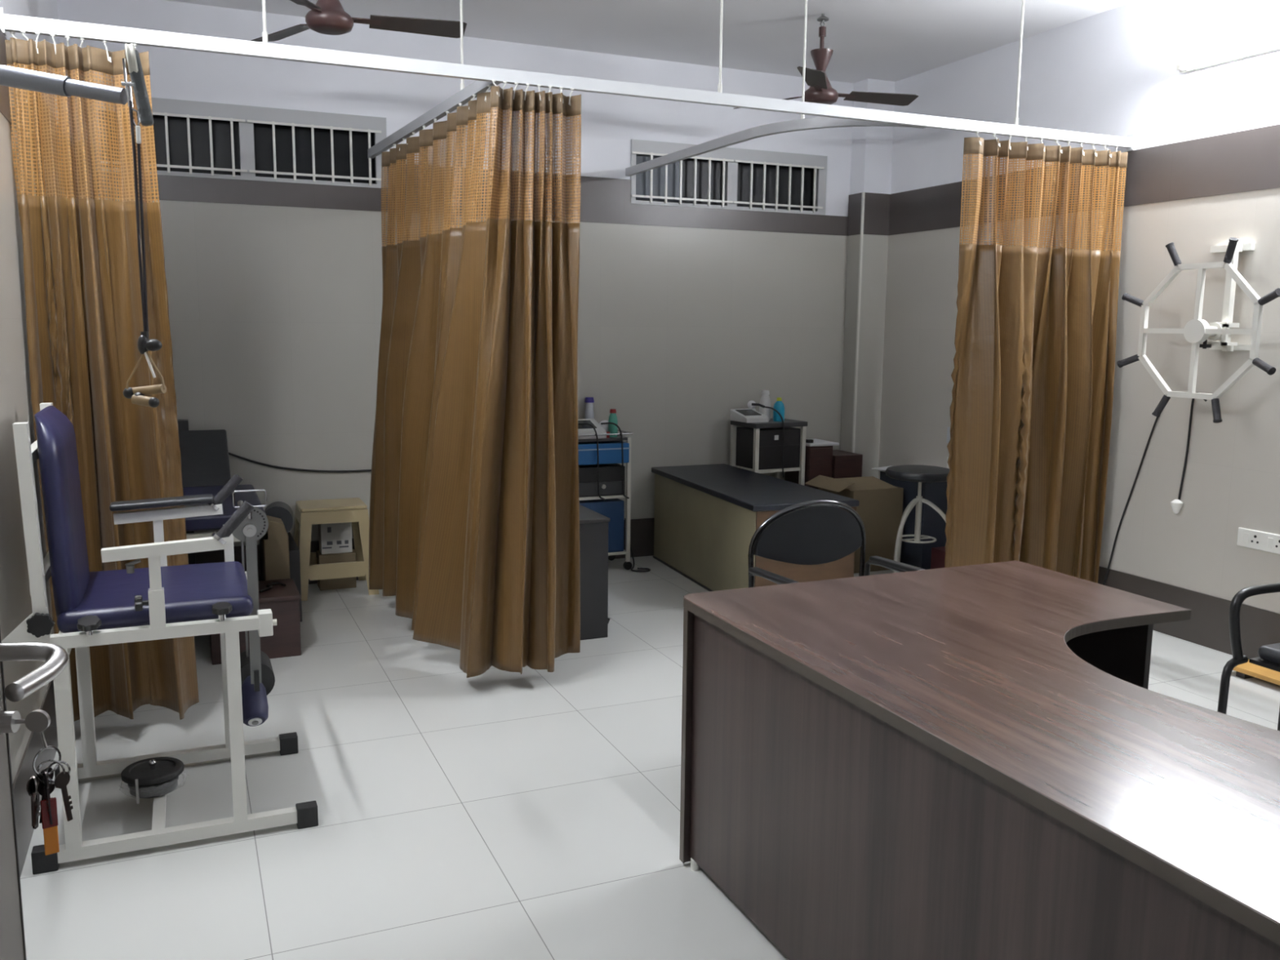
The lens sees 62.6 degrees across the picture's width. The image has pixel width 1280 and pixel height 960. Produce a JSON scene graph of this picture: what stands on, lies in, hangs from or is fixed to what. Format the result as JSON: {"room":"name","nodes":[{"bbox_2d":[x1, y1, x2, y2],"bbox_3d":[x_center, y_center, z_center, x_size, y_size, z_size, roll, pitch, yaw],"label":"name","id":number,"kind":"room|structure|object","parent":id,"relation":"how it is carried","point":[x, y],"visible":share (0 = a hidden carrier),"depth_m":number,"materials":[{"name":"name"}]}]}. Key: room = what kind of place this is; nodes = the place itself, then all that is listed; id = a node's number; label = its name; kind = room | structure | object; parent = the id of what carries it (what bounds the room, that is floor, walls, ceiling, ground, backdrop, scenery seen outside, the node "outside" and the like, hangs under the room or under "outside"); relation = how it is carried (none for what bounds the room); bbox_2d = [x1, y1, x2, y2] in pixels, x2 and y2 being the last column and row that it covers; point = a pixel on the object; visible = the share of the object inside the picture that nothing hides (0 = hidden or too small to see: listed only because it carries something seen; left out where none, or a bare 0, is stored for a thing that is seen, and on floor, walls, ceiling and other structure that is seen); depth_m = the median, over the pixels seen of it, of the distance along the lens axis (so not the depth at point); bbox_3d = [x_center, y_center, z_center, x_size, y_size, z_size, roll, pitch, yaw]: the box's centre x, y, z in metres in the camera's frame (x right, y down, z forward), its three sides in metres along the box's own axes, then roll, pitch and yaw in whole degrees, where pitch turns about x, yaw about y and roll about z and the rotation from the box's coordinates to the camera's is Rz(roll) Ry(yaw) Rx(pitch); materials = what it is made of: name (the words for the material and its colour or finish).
{"room":"physiotherapy clinic","nodes":[
{"label":"physiotherapy clinic","id":0,"kind":"room"},
{"bbox_2d":[0,0,59,44],"bbox_3d":[-1.377,-0.345,1.789,0.150,3.040,7.935,-3,9,-23],"label":"wall","id":1,"kind":"structure","parent":0,"point":[47,9],"depth_m":4.09,"materials":[{"name":"paint"}]},
{"bbox_2d":[0,28,11,124],"bbox_3d":[-1.295,-1.019,1.718,0.009,0.265,7.626,-3,9,-23],"label":"trim","id":2,"kind":"structure","parent":1,"relation":"attached to","point":[5,110],"depth_m":3.23,"materials":[{"name":"paint"}]},
{"bbox_2d":[0,111,53,784],"bbox_3d":[-1.308,0.013,1.869,0.006,1.820,7.629,-3,9,-23],"label":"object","id":3,"kind":"structure","parent":1,"relation":"attached to","point":[15,406],"depth_m":3.07,"materials":[{"name":"paint"}]},
{"bbox_2d":[0,631,68,959],"bbox_3d":[-0.684,0.293,0.851,0.130,2.038,0.830,0,8,-7],"label":"door","id":4,"kind":"structure","parent":1,"relation":"in","point":[12,940],"depth_m":1.25,"materials":[{"name":"metal"}]},
{"bbox_2d":[14,709,73,855],"bbox_3d":[-0.700,0.356,1.240,0.039,0.177,0.048,7,11,39],"label":"bunch","id":5,"kind":"object","parent":4,"relation":"hanging from","point":[37,721],"visible":1,"depth_m":1.24,"materials":[{"name":"grey metal"}]},
{"bbox_2d":[12,680,57,877],"bbox_3d":[-1.314,1.035,2.016,0.012,0.245,7.623,-3,9,-23],"label":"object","id":6,"kind":"structure","parent":1,"relation":"attached to","point":[22,800],"depth_m":2.98,"materials":[{"name":"tile"}]},
{"bbox_2d":[0,43,166,408],"bbox_3d":[-1.245,-0.543,2.232,0.528,0.761,0.134,2,8,9],"label":"pulley","id":7,"kind":"object","parent":1,"relation":"attached to","point":[11,77],"visible":1,"depth_m":2.19,"materials":[{"name":"grey metal"}]},
{"bbox_2d":[57,0,853,216],"bbox_3d":[-0.654,-0.994,6.298,4.800,3.040,0.150,-3,9,-23],"label":"wall","id":8,"kind":"structure","parent":0,"point":[609,122],"depth_m":5.81,"materials":[{"name":"paint"}]},
{"bbox_2d":[228,452,371,472],"bbox_3d":[-1.741,-0.126,5.849,1.164,0.180,0.015,-3,9,-23],"label":"cable","id":9,"kind":"object","parent":8,"relation":"attached to","point":[229,453],"visible":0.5,"depth_m":5.80,"materials":[{"name":"black plastic"}]},
{"bbox_2d":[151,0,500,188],"bbox_3d":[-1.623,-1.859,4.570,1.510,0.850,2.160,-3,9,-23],"label":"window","id":10,"kind":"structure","parent":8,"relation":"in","point":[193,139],"depth_m":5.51,"materials":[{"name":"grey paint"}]},
{"bbox_2d":[152,111,247,177],"bbox_3d":[-2.377,-1.708,5.332,0.715,0.293,0.014,-3,9,-23],"label":"grille","id":11,"kind":"object","parent":10,"relation":"attached to","point":[242,119],"depth_m":5.41,"materials":[{"name":"white metal"}]},
{"bbox_2d":[247,120,381,185],"bbox_3d":[-1.725,-1.742,5.613,0.685,0.293,0.014,-3,9,-23],"label":"grille","id":12,"kind":"object","parent":10,"relation":"attached to","point":[251,171],"depth_m":5.61,"materials":[{"name":"white metal"}]},
{"bbox_2d":[195,517,653,584],"bbox_3d":[-0.636,0.400,6.426,4.800,0.245,0.012,-3,9,-23],"label":"baseboard","id":13,"kind":"structure","parent":8,"relation":"attached to","point":[642,530],"depth_m":6.66,"materials":[{"name":"tile"}]},
{"bbox_2d":[157,174,848,235],"bbox_3d":[-0.616,-1.653,6.128,4.800,0.265,0.009,-3,9,-23],"label":"trim","id":14,"kind":"structure","parent":8,"relation":"attached to","point":[602,200],"depth_m":6.27,"materials":[{"name":"paint"}]},
{"bbox_2d":[159,200,848,546],"bbox_3d":[-0.627,-0.622,6.280,4.800,1.820,0.006,-3,9,-23],"label":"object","id":15,"kind":"structure","parent":8,"relation":"attached to","point":[275,313],"depth_m":5.96,"materials":[{"name":"paint"}]},
{"bbox_2d":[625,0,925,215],"bbox_3d":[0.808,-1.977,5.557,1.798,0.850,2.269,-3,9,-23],"label":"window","id":16,"kind":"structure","parent":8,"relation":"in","point":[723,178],"depth_m":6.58,"materials":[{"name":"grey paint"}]},
{"bbox_2d":[631,151,733,207],"bbox_3d":[0.267,-1.847,6.470,0.688,0.293,0.014,-3,9,-23],"label":"grille","id":17,"kind":"object","parent":16,"relation":"attached to","point":[729,201],"depth_m":6.50,"materials":[{"name":"white metal"}]},
{"bbox_2d":[733,160,824,212],"bbox_3d":[0.893,-1.879,6.740,0.658,0.293,0.014,-3,9,-23],"label":"grille","id":18,"kind":"object","parent":16,"relation":"attached to","point":[819,167],"depth_m":6.76,"materials":[{"name":"white metal"}]},
{"bbox_2d":[840,234,888,478],"bbox_3d":[1.506,-0.721,7.114,0.217,1.820,0.162,-3,9,-23],"label":"trim","id":19,"kind":"structure","parent":8,"relation":"attached to","point":[875,247],"depth_m":7.03,"materials":[{"name":"paint"}]},
{"bbox_2d":[848,192,889,235],"bbox_3d":[1.516,-1.752,6.962,0.220,0.265,0.165,-3,9,-23],"label":"trim","id":20,"kind":"structure","parent":8,"relation":"attached to","point":[877,206],"depth_m":6.89,"materials":[{"name":"paint"}]},
{"bbox_2d":[20,555,1279,959],"bbox_3d":[0.878,1.090,2.992,5.100,0.100,7.935,-3,9,-23],"label":"floor","id":21,"kind":"structure","parent":0,"point":[495,814],"depth_m":3.16,"materials":[{"name":"tile"}]},
{"bbox_2d":[0,402,318,874],"bbox_3d":[-1.401,0.390,3.107,0.761,1.205,0.674,-3,9,-23],"label":"chair","id":22,"kind":"object","parent":21,"relation":"on","point":[157,601],"visible":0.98,"depth_m":2.92,"materials":[{"name":"white paint"}]},
{"bbox_2d":[34,405,89,617],"bbox_3d":[-1.622,0.075,2.965,0.082,0.545,0.490,-3,9,-23],"label":"cushion","id":23,"kind":"object","parent":22,"relation":"on","point":[66,562],"depth_m":2.78,"materials":[{"name":"leather"}]},
{"bbox_2d":[57,561,253,633],"bbox_3d":[-1.413,0.336,3.095,0.490,0.065,0.520,-3,9,-23],"label":"seat cushion","id":24,"kind":"object","parent":22,"relation":"on","point":[191,591],"depth_m":2.96,"materials":[{"name":"blue leather"}]},
{"bbox_2d":[177,419,195,564],"bbox_3d":[-2.559,0.164,5.482,0.420,0.945,0.100,-3,9,-23],"label":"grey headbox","id":25,"kind":"object","parent":21,"relation":"on","point":[183,424],"visible":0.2,"depth_m":5.46,"materials":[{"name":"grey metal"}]},
{"bbox_2d":[178,429,267,542],"bbox_3d":[-2.156,0.279,4.877,0.730,0.900,1.290,-3,9,-23],"label":"chair","id":26,"kind":"object","parent":21,"relation":"on","point":[204,454],"visible":0.26,"depth_m":5.19,"materials":[{"name":"black leather"}]},
{"bbox_2d":[209,577,301,665],"bbox_3d":[-1.724,0.626,4.694,0.375,0.275,0.340,-3,9,-23],"label":"box","id":27,"kind":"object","parent":21,"relation":"on","point":[283,602],"depth_m":4.59,"materials":[{"name":"red wood"}]},
{"bbox_2d":[258,582,285,592],"bbox_3d":[-1.661,0.478,4.709,0.075,0.016,0.150,6,10,32],"label":"strap","id":28,"kind":"object","parent":27,"relation":"on","point":[268,586],"visible":1,"depth_m":4.72,"materials":[{"name":"black plastic"}]},
{"bbox_2d":[262,515,289,580],"bbox_3d":[-1.716,0.443,4.963,0.110,0.560,0.150,-3,9,-23],"label":"carton","id":29,"kind":"object","parent":21,"relation":"on","point":[275,549],"visible":0.54,"depth_m":4.88,"materials":[{"name":"cardboard"}]},
{"bbox_2d":[259,531,302,622],"bbox_3d":[-1.834,0.485,5.358,0.150,0.360,0.550,-3,9,-23],"label":"carton","id":30,"kind":"object","parent":21,"relation":"on","point":[294,552],"visible":0.26,"depth_m":5.13,"materials":[{"name":"brown cardboard"}]},
{"bbox_2d":[264,501,293,533],"bbox_3d":[-1.837,0.196,5.330,0.150,0.209,0.539,-2,9,-18],"label":"bolster","id":31,"kind":"object","parent":30,"relation":"on","point":[282,510],"visible":0.57,"depth_m":5.09,"materials":[{"name":"leather"}]},
{"bbox_2d":[293,497,379,600],"bbox_3d":[-1.683,0.365,5.756,0.429,0.485,0.369,-3,9,-23],"label":"plastic stool","id":32,"kind":"object","parent":21,"relation":"on","point":[308,513],"visible":0.83,"depth_m":5.63,"materials":[{"name":"beige plastic"}]},
{"bbox_2d":[315,549,356,590],"bbox_3d":[-1.690,0.496,5.853,0.195,0.199,0.130,-3,9,-23],"label":"box","id":33,"kind":"object","parent":21,"relation":"on","point":[348,582],"visible":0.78,"depth_m":5.79,"materials":[{"name":"cardboard"}]},
{"bbox_2d":[318,522,352,554],"bbox_3d":[-1.688,0.295,5.823,0.165,0.205,0.112,-3,9,-23],"label":"socket","id":34,"kind":"object","parent":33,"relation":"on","point":[334,538],"visible":0.8,"depth_m":5.78,"materials":[{"name":"grey plastic"}]},
{"bbox_2d":[578,504,610,639],"bbox_3d":[-0.374,0.438,5.046,0.357,0.572,0.435,-3,9,-23],"label":"base cabinet","id":35,"kind":"object","parent":21,"relation":"on","point":[593,526],"visible":0.36,"depth_m":4.89,"materials":[{"name":"grey metal"}]},
{"bbox_2d":[577,429,632,569],"bbox_3d":[-0.321,0.122,6.323,0.485,0.831,0.306,-3,9,-23],"label":"trolley","id":36,"kind":"object","parent":21,"relation":"on","point":[610,451],"visible":0.44,"depth_m":6.21,"materials":[{"name":"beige metal"}]},
{"bbox_2d":[577,422,604,500],"bbox_3d":[-0.294,-0.106,6.172,0.177,0.456,0.053,2,8,12],"label":"lead","id":37,"kind":"object","parent":36,"relation":"hanging from","point":[580,424],"visible":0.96,"depth_m":6.14,"materials":[{"name":"black"}]},
{"bbox_2d":[577,418,606,439],"bbox_3d":[-0.373,-0.301,6.222,0.300,0.098,0.200,-3,9,-23],"label":"therapy machine","id":38,"kind":"object","parent":36,"relation":"on","point":[584,428],"visible":0.45,"depth_m":6.19,"materials":[{"name":"grey plastic"}]},
{"bbox_2d":[584,396,594,418],"bbox_3d":[-0.308,-0.391,6.402,0.058,0.225,0.058,-3,9,-23],"label":"bottle","id":39,"kind":"object","parent":38,"relation":"on","point":[589,401],"visible":0.73,"depth_m":6.38,"materials":[{"name":"grey plastic"}]},
{"bbox_2d":[578,497,624,552],"bbox_3d":[-0.277,0.269,6.366,0.295,0.310,0.240,-3,9,-23],"label":"storage bin","id":40,"kind":"object","parent":36,"relation":"on","point":[612,508],"visible":0.36,"depth_m":6.29,"materials":[{"name":"blue plastic"}]},
{"bbox_2d":[578,463,625,497],"bbox_3d":[-0.319,-0.002,6.297,0.410,0.175,0.258,-3,9,-23],"label":"drawer","id":41,"kind":"object","parent":36,"relation":"on","point":[610,474],"visible":0.66,"depth_m":6.22,"materials":[{"name":"black plastic"}]},
{"bbox_2d":[578,493,626,500],"bbox_3d":[-0.323,0.090,6.325,0.435,0.015,0.270,-3,9,-23],"label":"shelf","id":42,"kind":"object","parent":36,"relation":"attached to","point":[619,495],"depth_m":6.22,"materials":[{"name":"beige metal"}]},
{"bbox_2d":[577,435,628,442],"bbox_3d":[-0.320,-0.252,6.275,0.455,0.015,0.290,-3,9,-23],"label":"tray","id":43,"kind":"object","parent":36,"relation":"on","point":[611,439],"depth_m":6.19,"materials":[{"name":"grey metal"}]},
{"bbox_2d":[599,420,608,431],"bbox_3d":[-0.207,-0.317,6.352,0.092,0.087,0.094,-3,9,-23],"label":"plastic bag","id":44,"kind":"object","parent":36,"relation":"on","point":[605,427],"visible":0.28,"depth_m":6.32,"materials":[{"name":"white plastic"}]},
{"bbox_2d":[608,408,617,436],"bbox_3d":[-0.161,-0.340,6.271,0.056,0.165,0.056,-3,9,-23],"label":"bottle","id":45,"kind":"object","parent":36,"relation":"on","point":[612,428],"visible":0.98,"depth_m":6.25,"materials":[{"name":"teal plastic"}]},
{"bbox_2d":[600,422,629,498],"bbox_3d":[-0.152,-0.113,6.233,0.177,0.456,0.053,2,8,12],"label":"lead","id":46,"kind":"object","parent":36,"relation":"hanging from","point":[611,423],"visible":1,"depth_m":6.20,"materials":[{"name":"black"}]},
{"bbox_2d":[608,549,626,555],"bbox_3d":[-0.327,0.431,6.374,0.435,0.015,0.270,-3,9,-23],"label":"shelf","id":47,"kind":"object","parent":36,"relation":"attached to","point":[624,552],"depth_m":6.32,"materials":[{"name":"beige metal"}]},
{"bbox_2d":[624,518,650,572],"bbox_3d":[-0.032,0.392,6.320,0.204,0.299,0.101,6,10,31],"label":"cable","id":48,"kind":"object","parent":21,"relation":"on","point":[633,567],"visible":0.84,"depth_m":6.34,"materials":[{"name":"black plastic"}]},
{"bbox_2d":[651,463,859,591],"bbox_3d":[0.563,0.300,6.039,0.625,0.580,1.530,-3,9,-23],"label":"bed","id":49,"kind":"object","parent":21,"relation":"on","point":[707,517],"visible":0.75,"depth_m":5.79,"materials":[{"name":"beige laminate"}]},
{"bbox_2d":[729,418,807,485],"bbox_3d":[0.819,0.049,6.788,0.400,0.865,0.293,-4,9,-28],"label":"table","id":50,"kind":"object","parent":21,"relation":"on","point":[759,445],"visible":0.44,"depth_m":6.66,"materials":[{"name":"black metal"}]},
{"bbox_2d":[729,408,768,422],"bbox_3d":[0.694,-0.409,6.668,0.170,0.072,0.190,-4,9,-28],"label":"therapy machine","id":51,"kind":"object","parent":50,"relation":"on","point":[746,415],"visible":1,"depth_m":6.63,"materials":[{"name":"grey plastic"}]},
{"bbox_2d":[747,400,755,410],"bbox_3d":[0.725,-0.453,6.802,0.063,0.122,0.056,-3,9,-23],"label":"tissue wad","id":52,"kind":"object","parent":50,"relation":"on","point":[749,403],"visible":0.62,"depth_m":6.78,"materials":[{"name":"white paper"}]},
{"bbox_2d":[759,390,770,420],"bbox_3d":[0.802,-0.479,6.749,0.072,0.190,0.072,-3,9,-23],"label":"bottle","id":53,"kind":"object","parent":50,"relation":"on","point":[765,400],"visible":0.84,"depth_m":6.72,"materials":[{"name":"grey plastic"}]},
{"bbox_2d":[733,465,799,473],"bbox_3d":[0.819,-0.077,6.773,0.360,0.020,0.260,-4,9,-28],"label":"shelf","id":54,"kind":"object","parent":50,"relation":"attached to","point":[760,468],"depth_m":6.65,"materials":[{"name":"beige metal"}]},
{"bbox_2d":[751,403,784,477],"bbox_3d":[0.805,-0.250,6.620,0.216,0.466,0.028,2,8,7],"label":"cable","id":55,"kind":"object","parent":50,"relation":"on","point":[753,404],"visible":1,"depth_m":6.59,"materials":[{"name":"black plastic"}]},
{"bbox_2d":[773,397,784,421],"bbox_3d":[0.884,-0.450,6.690,0.072,0.150,0.072,-3,9,-23],"label":"bottle","id":56,"kind":"object","parent":50,"relation":"on","point":[779,406],"visible":0.94,"depth_m":6.67,"materials":[{"name":"teal plastic"}]},
{"bbox_2d":[784,445,832,488],"bbox_3d":[1.106,0.112,6.933,0.185,0.705,0.288,-3,9,-23],"label":"wooden box","id":57,"kind":"object","parent":21,"relation":"on","point":[818,460],"visible":0.25,"depth_m":6.77,"materials":[{"name":"red wood"}]},
{"bbox_2d":[805,438,839,446],"bbox_3d":[1.132,-0.246,6.885,0.220,0.016,0.280,-3,9,-23],"label":"board","id":58,"kind":"object","parent":57,"relation":"on","point":[816,442],"visible":0.7,"depth_m":6.79,"materials":[{"name":"white paper"}]},
{"bbox_2d":[805,439,813,443],"bbox_3d":[1.091,-0.251,6.778,0.040,0.022,0.040,-3,9,-23],"label":"adapter","id":59,"kind":"object","parent":58,"relation":"on","point":[807,441],"visible":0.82,"depth_m":6.76,"materials":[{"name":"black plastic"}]},
{"bbox_2d":[748,499,924,587],"bbox_3d":[0.663,0.518,3.498,0.521,0.870,0.439,-3,9,-23],"label":"chair","id":60,"kind":"object","parent":21,"relation":"on","point":[812,532],"visible":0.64,"depth_m":3.58,"materials":[{"name":"leather"}]},
{"bbox_2d":[831,449,862,478],"bbox_3d":[1.298,0.136,7.009,0.215,0.640,0.290,-3,9,-23],"label":"wooden crate","id":61,"kind":"object","parent":21,"relation":"on","point":[845,464],"visible":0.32,"depth_m":6.84,"materials":[{"name":"red wood"}]},
{"bbox_2d":[804,475,903,573],"bbox_3d":[1.306,0.258,6.486,0.466,0.548,0.380,-3,9,-23],"label":"carton","id":62,"kind":"object","parent":21,"relation":"on","point":[880,508],"visible":0.59,"depth_m":6.34,"materials":[{"name":"brown cardboard"}]},
{"bbox_2d":[874,469,947,569],"bbox_3d":[1.721,0.235,6.545,0.325,0.585,0.475,-3,9,-23],"label":"side table","id":63,"kind":"object","parent":21,"relation":"on","point":[932,524],"visible":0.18,"depth_m":6.35,"materials":[{"name":"black plastic"}]},
{"bbox_2d":[871,466,890,471],"bbox_3d":[1.677,-0.054,6.459,0.238,0.008,0.461,-6,11,-38],"label":"paper sheets","id":64,"kind":"object","parent":63,"relation":"on","point":[882,468],"visible":0.14,"depth_m":6.55,"materials":[{"name":"white paper"}]},
{"bbox_2d":[884,464,949,573],"bbox_3d":[1.559,0.265,5.976,0.413,0.676,0.423,-3,9,-23],"label":"round stool","id":65,"kind":"object","parent":21,"relation":"on","point":[910,473],"visible":0.77,"depth_m":5.88,"materials":[{"name":"metal"}]},
{"bbox_2d":[930,546,945,568],"bbox_3d":[1.901,0.497,6.203,0.260,0.170,0.250,-3,9,-23],"label":"box","id":66,"kind":"object","parent":21,"relation":"on","point":[938,553],"visible":0.11,"depth_m":6.21,"materials":[{"name":"red cardboard"}]},
{"bbox_2d":[679,560,1279,959],"bbox_3d":[0.998,0.771,2.253,1.170,0.745,1.847,-3,9,-23],"label":"office desk","id":67,"kind":"object","parent":21,"relation":"on","point":[978,762],"visible":1,"depth_m":2.04,"materials":[{"name":"laminate"}]},
{"bbox_2d":[1217,582,1279,714],"bbox_3d":[2.157,0.539,3.099,0.579,0.972,0.549,-3,9,-23],"label":"office chair","id":68,"kind":"object","parent":21,"relation":"on","point":[1269,655],"visible":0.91,"depth_m":3.23,"materials":[{"name":"black metal"}]},
{"bbox_2d":[1232,659,1279,685],"bbox_3d":[2.759,0.856,4.228,0.200,0.045,0.745,-3,9,-23],"label":"board","id":69,"kind":"object","parent":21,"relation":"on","point":[1246,670],"visible":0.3,"depth_m":4.43,"materials":[{"name":"yellow wood"}]},
{"bbox_2d":[1277,706,1279,731],"bbox_3d":[2.488,0.720,3.565,0.388,0.500,0.395,-3,9,-23],"label":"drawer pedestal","id":70,"kind":"object","parent":21,"relation":"on","point":[1278,723],"visible":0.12,"depth_m":3.68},
{"bbox_2d":[165,0,1137,83],"bbox_3d":[0.910,-2.027,2.539,5.100,0.120,7.935,-3,9,-23],"label":"ceiling","id":71,"kind":"structure","parent":0,"point":[886,40],"depth_m":5.57,"materials":[{"name":"paint"}]},
{"bbox_2d":[250,0,466,41],"bbox_3d":[-1.155,-2.007,4.199,0.896,0.440,0.975,-3,9,-23],"label":"ceiling fan","id":72,"kind":"object","parent":71,"relation":"hanging from","point":[328,17],"visible":0.98,"depth_m":4.21,"materials":[{"name":"brown metal"}]},
{"bbox_2d":[0,0,1135,151],"bbox_3d":[0.216,-1.854,4.170,4.799,0.707,0.044,-3,9,-23],"label":"rail","id":73,"kind":"object","parent":71,"relation":"hanging from","point":[88,31],"visible":0.98,"depth_m":3.92,"materials":[{"name":"white metal"}]},
{"bbox_2d":[4,30,199,721],"bbox_3d":[-1.791,-0.285,3.528,0.463,2.277,0.170,-2,9,-19],"label":"curtain","id":74,"kind":"object","parent":73,"relation":"hanging from","point":[73,156],"visible":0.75,"depth_m":3.49,"materials":[{"name":"fabric"}]},
{"bbox_2d":[368,80,581,677],"bbox_3d":[-0.945,-0.448,4.717,0.500,2.280,1.810,-6,10,-38],"label":"curtain","id":75,"kind":"object","parent":73,"relation":"hanging from","point":[474,517],"visible":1,"depth_m":4.20,"materials":[{"name":"fabric"}]},
{"bbox_2d":[944,131,1128,583],"bbox_3d":[1.917,-0.479,5.115,0.970,2.274,0.244,-3,9,-23],"label":"curtain","id":76,"kind":"object","parent":73,"relation":"hanging from","point":[1033,375],"visible":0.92,"depth_m":5.09,"materials":[{"name":"fabric"}]},
{"bbox_2d":[733,13,918,109],"bbox_3d":[0.995,-2.168,5.457,0.909,0.440,0.971,-3,9,-23],"label":"ceiling fan","id":77,"kind":"object","parent":71,"relation":"hanging from","point":[820,91],"visible":0.91,"depth_m":5.37,"materials":[{"name":"brown metal"}]},
{"bbox_2d":[849,78,895,195],"bbox_3d":[1.512,-1.083,7.066,0.211,3.040,0.156,-3,9,-23],"label":"column","id":78,"kind":"structure","parent":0,"point":[871,146],"depth_m":6.84,"materials":[{"name":"paint"}]},
{"bbox_2d":[851,191,865,453],"bbox_3d":[1.440,-0.836,6.979,0.014,2.085,0.014,-3,9,-23],"label":"pipe","id":79,"kind":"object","parent":78,"relation":"attached to","point":[863,193],"depth_m":6.94,"materials":[{"name":"white paint"}]},
{"bbox_2d":[890,0,1279,194],"bbox_3d":[3.165,-0.583,3.744,0.150,3.040,7.935,-3,9,-23],"label":"wall","id":80,"kind":"structure","parent":0,"point":[1113,72],"depth_m":5.24,"materials":[{"name":"paint"}]},
{"bbox_2d":[946,426,950,443],"bbox_3d":[1.924,-0.270,6.440,0.014,0.100,0.130,-3,9,-23],"label":"switch plate","id":81,"kind":"object","parent":80,"relation":"attached to","point":[948,428],"visible":0.26,"depth_m":6.48,"materials":[{"name":"grey plastic"}]},
{"bbox_2d":[878,187,1279,613],"bbox_3d":[3.091,-0.217,3.763,0.006,1.820,7.629,-3,9,-23],"label":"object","id":82,"kind":"structure","parent":80,"relation":"attached to","point":[1232,477],"depth_m":5.03,"materials":[{"name":"paint"}]},
{"bbox_2d":[888,124,1279,235],"bbox_3d":[3.100,-1.249,3.611,0.009,0.265,7.626,-3,9,-23],"label":"trim","id":83,"kind":"structure","parent":80,"relation":"attached to","point":[1247,160],"depth_m":4.92,"materials":[{"name":"paint"}]},
{"bbox_2d":[1102,417,1158,585],"bbox_3d":[2.458,0.133,5.232,0.036,1.163,0.311,-4,10,-30],"label":"cable","id":84,"kind":"object","parent":80,"relation":"attached to","point":[1157,418],"visible":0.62,"depth_m":5.26,"materials":[{"name":"black plastic"}]},
{"bbox_2d":[1097,566,1279,659],"bbox_3d":[3.078,0.805,3.908,0.012,0.245,7.623,-3,9,-23],"label":"baseboard","id":85,"kind":"structure","parent":80,"relation":"attached to","point":[1208,624],"depth_m":4.90,"materials":[{"name":"tile"}]},
{"bbox_2d":[1170,391,1207,514],"bbox_3d":[2.567,-0.121,4.923,0.052,0.582,0.132,-3,9,-23],"label":"pull cord","id":86,"kind":"object","parent":80,"relation":"attached to","point":[1176,504],"visible":0.85,"depth_m":4.96,"materials":[{"name":"black plastic"}]},
{"bbox_2d":[1116,237,1279,422],"bbox_3d":[2.532,-0.664,4.656,0.269,0.794,0.783,-3,9,-23],"label":"shoulder exerciser","id":87,"kind":"object","parent":80,"relation":"attached to","point":[1196,331],"visible":1,"depth_m":4.62,"materials":[{"name":"white paint"}]},
{"bbox_2d":[1176,37,1279,73],"bbox_3d":[2.741,-1.819,4.290,0.075,0.040,1.260,-3,9,-23],"label":"tube light","id":88,"kind":"object","parent":80,"relation":"attached to","point":[1272,45],"visible":1,"depth_m":4.61,"materials":[{"name":"white paint"}]},
{"bbox_2d":[1236,527,1279,554],"bbox_3d":[2.730,0.265,4.632,0.015,0.084,0.203,-3,9,-23],"label":"socket plate","id":89,"kind":"object","parent":80,"relation":"attached to","point":[1248,538],"visible":1,"depth_m":4.63,"materials":[{"name":"white plastic"}]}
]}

